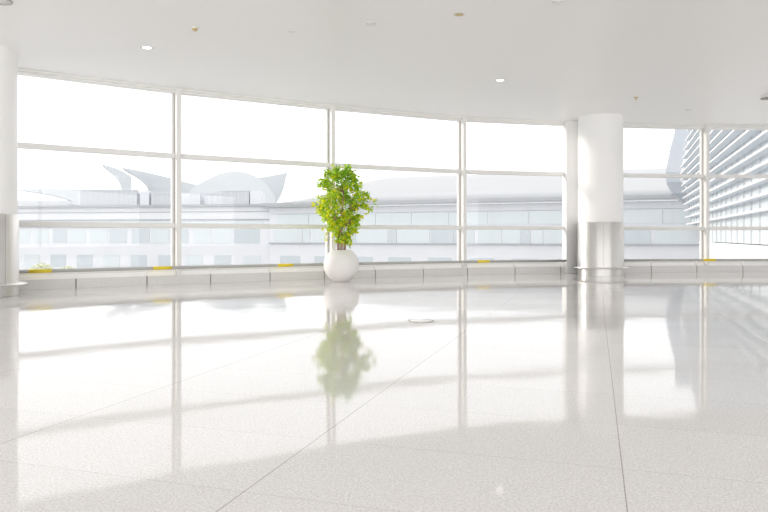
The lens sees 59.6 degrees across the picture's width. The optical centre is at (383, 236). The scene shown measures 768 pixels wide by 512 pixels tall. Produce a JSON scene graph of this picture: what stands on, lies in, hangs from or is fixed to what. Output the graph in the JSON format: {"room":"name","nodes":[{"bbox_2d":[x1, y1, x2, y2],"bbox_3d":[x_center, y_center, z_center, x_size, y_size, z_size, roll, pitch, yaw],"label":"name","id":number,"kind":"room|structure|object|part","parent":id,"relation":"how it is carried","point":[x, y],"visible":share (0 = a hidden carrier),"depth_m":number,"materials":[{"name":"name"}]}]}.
{"room":"lobby","nodes":[
{"label":"lobby","id":0,"kind":"room"},
{"bbox_2d":[0,272,767,511],"bbox_3d":[3.696,1.219,5.627,42.314,0.362,29.654,0,0,0],"label":"floor","id":1,"kind":"structure","parent":0,"point":[556,392],"depth_m":4.44,"materials":[{"name":"tile"}]},
{"bbox_2d":[0,46,26,296],"bbox_3d":[-7.250,-1.153,12.000,1.530,4.405,1.530,0,0,0],"label":"round column","id":2,"kind":"structure","parent":1,"relation":"on","point":[9,217],"depth_m":11.88,"materials":[{"name":"white paint"}]},
{"bbox_2d":[311,163,377,281],"bbox_3d":[-0.980,-0.341,15.902,1.417,2.783,1.245,0,0,-34],"label":"fig tree","id":3,"kind":"object","parent":1,"relation":"on","point":[341,264],"visible":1,"depth_m":15.65,"materials":[{"name":"green plant"}]},
{"bbox_3d":[-1.010,0.677,15.850,0.830,0.745,0.830,0,0,0],"label":"pot","id":4,"kind":"part","parent":3,"relation":"part of","materials":[{"name":"white ceramic"}]},
{"bbox_2d":[75,266,651,287],"bbox_3d":[1.158,0.955,14.114,42.329,0.190,7.906,0,0,-23],"label":"trim","id":5,"kind":"structure","parent":1,"relation":"on","point":[651,266],"depth_m":16.81,"materials":[{"name":"grey metal"}]},
{"bbox_2d":[19,265,767,289],"bbox_3d":[1.992,0.953,13.786,45.432,0.195,9.307,0,0,-22],"label":"wall","id":6,"kind":"structure","parent":1,"relation":"on","point":[272,276],"depth_m":16.56,"materials":[{"name":"stone"}]},
{"bbox_2d":[181,88,334,270],"bbox_3d":[-2.996,-1.245,16.087,3.887,4.200,0.330,0,0,-30],"label":"window","id":7,"kind":"structure","parent":6,"relation":"on","point":[329,109],"depth_m":16.24,"materials":[{"name":"white metal"}]},
{"bbox_3d":[-3.042,0.745,16.112,3.832,0.090,0.140,0,0,-30],"label":"frame","id":8,"kind":"part","parent":7,"relation":"part of","materials":[{"name":"white metal"}]},
{"bbox_3d":[-3.030,-3.295,16.091,3.832,0.100,0.270,0,0,-30],"label":"head frame","id":9,"kind":"part","parent":7,"relation":"part of","materials":[{"name":"white metal"}]},
{"bbox_3d":[-3.042,-1.248,16.112,3.712,3.995,0.080,0,0,-30],"label":"frame","id":10,"kind":"part","parent":7,"relation":"part of","materials":[{"name":"white metal"}]},
{"bbox_2d":[18,67,565,278],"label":"window","id":11,"kind":"structure","parent":6,"relation":"on","point":[175,155],"depth_m":14.74,"materials":[{"name":"white metal"}]},
{"bbox_3d":[-6.264,-3.295,14.043,3.834,0.100,0.270,0,0,-35],"label":"head frame","id":12,"kind":"part","parent":11,"relation":"part of","materials":[{"name":"white metal"}]},
{"bbox_3d":[-6.278,0.745,14.064,3.834,0.090,0.140,0,0,-35],"label":"frame","id":13,"kind":"part","parent":11,"relation":"part of","materials":[{"name":"white metal"}]},
{"bbox_3d":[-6.278,-1.248,14.064,3.714,3.995,0.080,0,0,-35],"label":"frame","id":14,"kind":"part","parent":11,"relation":"part of","materials":[{"name":"white metal"}]},
{"bbox_3d":[-6.811,0.749,11.523,28.570,0.212,3.217,0,0,-39],"label":"guard rail","id":15,"kind":"part","parent":11,"relation":"part of","materials":[{"name":"white metal"}]},
{"bbox_2d":[19,263,767,279],"bbox_3d":[1.979,0.812,13.818,45.470,0.085,9.279,0,0,-22],"label":"trim","id":16,"kind":"structure","parent":6,"relation":"on","point":[98,275],"depth_m":16.53,"materials":[{"name":"white metal"}]},
{"bbox_2d":[335,105,466,267],"bbox_3d":[0.433,-1.245,17.890,3.981,4.200,0.330,0,0,-26],"label":"window","id":17,"kind":"structure","parent":6,"relation":"on","point":[461,171],"depth_m":18.46,"materials":[{"name":"white metal"}]},
{"bbox_3d":[0.400,-3.295,17.896,3.926,0.100,0.270,0,0,-26],"label":"head frame","id":18,"kind":"part","parent":17,"relation":"part of","materials":[{"name":"white metal"}]},
{"bbox_3d":[0.389,0.745,17.919,3.926,0.090,0.140,0,0,-26],"label":"frame","id":19,"kind":"part","parent":17,"relation":"part of","materials":[{"name":"white metal"}]},
{"bbox_3d":[0.389,-1.248,17.919,3.806,3.995,0.080,0,0,-26],"label":"frame","id":20,"kind":"part","parent":17,"relation":"part of","materials":[{"name":"white metal"}]},
{"bbox_2d":[467,117,564,264],"bbox_3d":[4.066,-1.245,19.209,3.914,4.200,0.330,0,0,-14],"label":"window","id":21,"kind":"structure","parent":6,"relation":"on","point":[469,119],"depth_m":19.09,"materials":[{"name":"white metal"}]},
{"bbox_3d":[4.035,-3.295,19.222,3.859,0.100,0.270,0,0,-14],"label":"head frame","id":22,"kind":"part","parent":21,"relation":"part of","materials":[{"name":"white metal"}]},
{"bbox_3d":[4.029,0.745,19.246,3.859,0.090,0.140,0,0,-14],"label":"frame","id":23,"kind":"part","parent":21,"relation":"part of","materials":[{"name":"white metal"}]},
{"bbox_2d":[623,123,767,265],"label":"window","id":24,"kind":"structure","parent":6,"relation":"on","point":[704,175],"depth_m":19.96,"materials":[{"name":"white metal"}]},
{"bbox_3d":[7.766,-3.295,19.918,3.751,0.100,0.270,0,0,-7],"label":"head frame","id":25,"kind":"part","parent":24,"relation":"part of","materials":[{"name":"white metal"}]},
{"bbox_3d":[7.763,0.745,19.943,3.751,0.090,0.140,0,0,-7],"label":"frame","id":26,"kind":"part","parent":24,"relation":"part of","materials":[{"name":"white metal"}]},
{"bbox_3d":[15.232,0.749,19.377,18.190,0.212,1.339,0,0,5],"label":"guard rail","id":27,"kind":"part","parent":24,"relation":"part of","materials":[{"name":"white metal"}]},
{"bbox_3d":[15.229,0.680,19.344,18.189,0.068,1.273,0,0,5],"label":"rail","id":28,"kind":"part","parent":24,"relation":"part of","materials":[{"name":"grey metal"}]},
{"bbox_3d":[7.763,-1.248,19.943,3.631,3.995,0.080,0,0,-7],"label":"frame","id":29,"kind":"part","parent":24,"relation":"part of","materials":[{"name":"white metal"}]},
{"bbox_2d":[710,125,767,262],"bbox_3d":[11.570,-1.245,20.193,3.889,4.200,0.330,0,0,-2],"label":"window","id":30,"kind":"structure","parent":6,"relation":"on","point":[712,127],"depth_m":20.11,"materials":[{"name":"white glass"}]},
{"bbox_3d":[11.542,-3.295,20.212,3.834,0.100,0.270,0,0,-2],"label":"head frame","id":31,"kind":"part","parent":30,"relation":"part of","materials":[{"name":"white metal"}]},
{"bbox_3d":[11.541,0.745,20.237,3.834,0.090,0.140,0,0,-2],"label":"frame","id":32,"kind":"part","parent":30,"relation":"part of","materials":[{"name":"white metal"}]},
{"bbox_3d":[0.464,1.040,8.370,0.270,0.004,0.270,0,0,0],"label":"lid","id":33,"kind":"part","parent":1,"relation":"part of","materials":[{"name":"white"}]},
{"bbox_2d":[562,121,577,273],"bbox_3d":[5.510,-1.147,19.475,0.540,4.395,0.450,0,0,0],"label":"wall pier","id":34,"kind":"object","parent":1,"relation":"on","point":[570,129],"visible":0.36,"depth_m":19.25,"materials":[{"name":"white paint"}]},
{"bbox_2d":[572,113,628,275],"bbox_3d":[6.055,-1.153,18.750,1.530,4.405,1.530,0,0,0],"label":"round column","id":35,"kind":"structure","parent":1,"relation":"on","point":[600,225],"depth_m":18.22,"materials":[{"name":"white paint"}]},
{"bbox_2d":[0,0,767,124],"bbox_3d":[3.696,-3.495,5.627,42.314,0.300,29.654,0,0,0],"label":"ceiling","id":36,"kind":"structure","parent":0,"point":[569,60],"depth_m":12.02,"materials":[{"name":"white paint"}]},
{"bbox_2d":[0,0,12,5],"bbox_3d":[-5.420,-3.335,9.470,0.320,0.020,0.320,0,0,0],"label":"ceiling disc","id":37,"kind":"object","parent":36,"relation":"attached to","point":[2,2],"visible":1,"depth_m":9.52,"materials":[{"name":"white plastic"}]},
{"bbox_3d":[-5.420,-3.338,9.470,0.280,0.014,0.280,0,0,0],"label":"plate","id":38,"kind":"part","parent":37,"relation":"part of","materials":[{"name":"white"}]},
{"bbox_2d":[140,46,153,49],"bbox_3d":[-4.190,-3.343,11.840,0.244,0.004,0.244,0,0,0],"label":"recessed light","id":39,"kind":"object","parent":36,"relation":"in","point":[141,47],"visible":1,"depth_m":11.82,"materials":[{"name":"white"}]},
{"bbox_2d":[191,26,198,30],"bbox_3d":[-3.020,-3.317,10.700,0.120,0.055,0.120,0,0,0],"label":"smoke detector","id":40,"kind":"object","parent":36,"relation":"attached to","point":[194,28],"visible":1,"depth_m":10.67,"materials":[{"name":"white"}]},
{"bbox_2d":[366,21,375,25],"bbox_3d":[-0.200,-3.331,10.470,0.152,0.028,0.152,0,0,0],"label":"ceiling disc","id":41,"kind":"object","parent":36,"relation":"attached to","point":[370,23],"visible":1,"depth_m":10.43,"materials":[{"name":"white plastic"}]},
{"bbox_2d":[453,12,464,16],"bbox_3d":[1.130,-3.343,10.070,0.180,0.004,0.180,0,0,0],"label":"recessed light","id":42,"kind":"object","parent":36,"relation":"in","point":[458,14],"visible":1,"depth_m":10.06,"materials":[{"name":"white"}]},
{"bbox_2d":[553,0,561,3],"bbox_3d":[2.460,-3.330,9.500,0.122,0.030,0.122,0,0,0],"label":"ceiling disc","id":43,"kind":"object","parent":36,"relation":"attached to","point":[554,1],"visible":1,"depth_m":9.47,"materials":[{"name":"white plastic"}]},
{"bbox_2d":[760,95,767,99],"bbox_3d":[9.100,-3.312,15.900,0.290,0.066,0.290,0,0,0],"label":"ceiling lamp","id":44,"kind":"object","parent":36,"relation":"attached to","point":[765,97],"visible":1,"depth_m":15.86,"materials":[{"name":"white plastic"}]},
{"label":"outside","id":45,"kind":"structure","parent":0,"visible":0},
{"bbox_3d":[0.000,9.550,212.000,520.000,1.000,376.000,0,0,0],"label":"ground","id":46,"kind":"structure","parent":45,"visible":0},
{"bbox_2d":[29,262,53,268],"bbox_3d":[-35.745,5.832,70.019,2.590,6.437,2.490,0,0,0],"label":"tree","id":47,"kind":"object","parent":46,"relation":"on","point":[38,266],"visible":0.22,"depth_m":69.69,"materials":[{"name":"green plant"}]},
{"bbox_2d":[18,201,70,205],"bbox_3d":[-87.000,0.167,167.000,34.000,17.766,14.000,0,0,0],"label":"distant hall","id":48,"kind":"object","parent":46,"relation":"on","point":[20,203],"visible":0.11,"depth_m":160.00,"materials":[{"name":"white"}]},
{"bbox_2d":[20,189,79,205],"bbox_3d":[-70.422,-0.521,141.500,14.634,19.142,3.000,0,0,0],"label":"roof","id":49,"kind":"structure","parent":46,"relation":"on","point":[71,195],"depth_m":140.00,"materials":[{"name":"white"}]},
{"bbox_2d":[102,165,130,188],"bbox_3d":[-61.162,-3.591,153.500,9.264,25.281,7.000,0,0,0],"label":"roof","id":50,"kind":"structure","parent":46,"relation":"on","point":[124,179],"depth_m":150.01,"materials":[{"name":"grey metal"}]},
{"bbox_2d":[123,168,195,192],"bbox_3d":[-53.436,-3.670,162.000,21.977,25.440,8.000,0,0,0],"label":"roof","id":51,"kind":"structure","parent":46,"relation":"on","point":[153,182],"depth_m":158.02,"materials":[{"name":"grey metal"}]},
{"bbox_2d":[190,171,274,202],"bbox_3d":[-35.213,-2.624,157.000,22.922,23.348,22.000,0,0,0],"label":"roof","id":52,"kind":"structure","parent":46,"relation":"on","point":[234,180],"depth_m":146.00,"materials":[{"name":"white metal"}]},
{"bbox_2d":[259,173,286,202],"bbox_3d":[-28.235,-3.176,167.000,10.380,24.453,14.000,0,0,0],"label":"roof","id":53,"kind":"structure","parent":46,"relation":"on","point":[276,183],"depth_m":160.00,"materials":[{"name":"grey metal"}]},
{"bbox_2d":[18,168,699,269],"bbox_3d":[-19.163,-1.325,110.531,151.835,20.750,57.044,0,0,0],"label":"terminal building","id":54,"kind":"structure","parent":46,"relation":"on","point":[415,199],"depth_m":105.98,"materials":[{"name":"grey"}]},
{"bbox_2d":[80,189,138,204],"bbox_3d":[-50.166,-6.684,122.440,10.379,3.931,1.120,0,0,0],"label":"rooftop unit","id":55,"kind":"object","parent":54,"relation":"on","point":[87,196],"depth_m":121.99,"materials":[{"name":"white metal"}]},
{"bbox_2d":[140,191,150,204],"bbox_3d":[-43.610,-6.593,122.500,1.639,3.567,1.000,0,0,0],"label":"rooftop unit","id":56,"kind":"object","parent":54,"relation":"on","point":[145,196],"depth_m":121.99,"materials":[{"name":"white metal"}]},
{"bbox_2d":[151,192,170,204],"bbox_3d":[-40.606,-6.502,122.440,3.642,3.203,1.120,0,0,0],"label":"rooftop unit","id":57,"kind":"object","parent":54,"relation":"on","point":[157,198],"depth_m":121.99,"materials":[{"name":"white metal"}]},
{"bbox_2d":[190,192,201,203],"bbox_3d":[-34.133,-6.443,121.500,1.806,3.367,1.000,0,0,0],"label":"rooftop unit","id":58,"kind":"object","parent":54,"relation":"on","point":[195,197],"depth_m":121.01,"materials":[{"name":"white metal"}]},
{"bbox_2d":[205,193,221,203],"bbox_3d":[-30.792,-6.353,121.440,3.070,3.187,1.120,0,0,0],"label":"rooftop unit","id":59,"kind":"object","parent":54,"relation":"on","point":[210,198],"depth_m":121.01,"materials":[{"name":"white metal"}]},
{"bbox_2d":[222,190,249,203],"bbox_3d":[-26.819,-6.669,121.440,4.876,3.638,1.120,0,0,0],"label":"rooftop unit","id":60,"kind":"object","parent":54,"relation":"on","point":[228,196],"depth_m":121.01,"materials":[{"name":"white metal"}]},
{"bbox_2d":[250,191,262,203],"bbox_3d":[-23.116,-6.534,121.500,2.167,3.548,1.000,0,0,0],"label":"rooftop unit","id":61,"kind":"object","parent":54,"relation":"on","point":[256,197],"depth_m":121.01,"materials":[{"name":"white metal"}]},
{"bbox_2d":[665,129,767,258],"bbox_3d":[31.540,-3.454,53.000,30.745,25.008,62.000,0,0,0],"label":"building","id":62,"kind":"structure","parent":46,"relation":"on","point":[734,202],"depth_m":45.37,"materials":[{"name":"white"}]}
]}

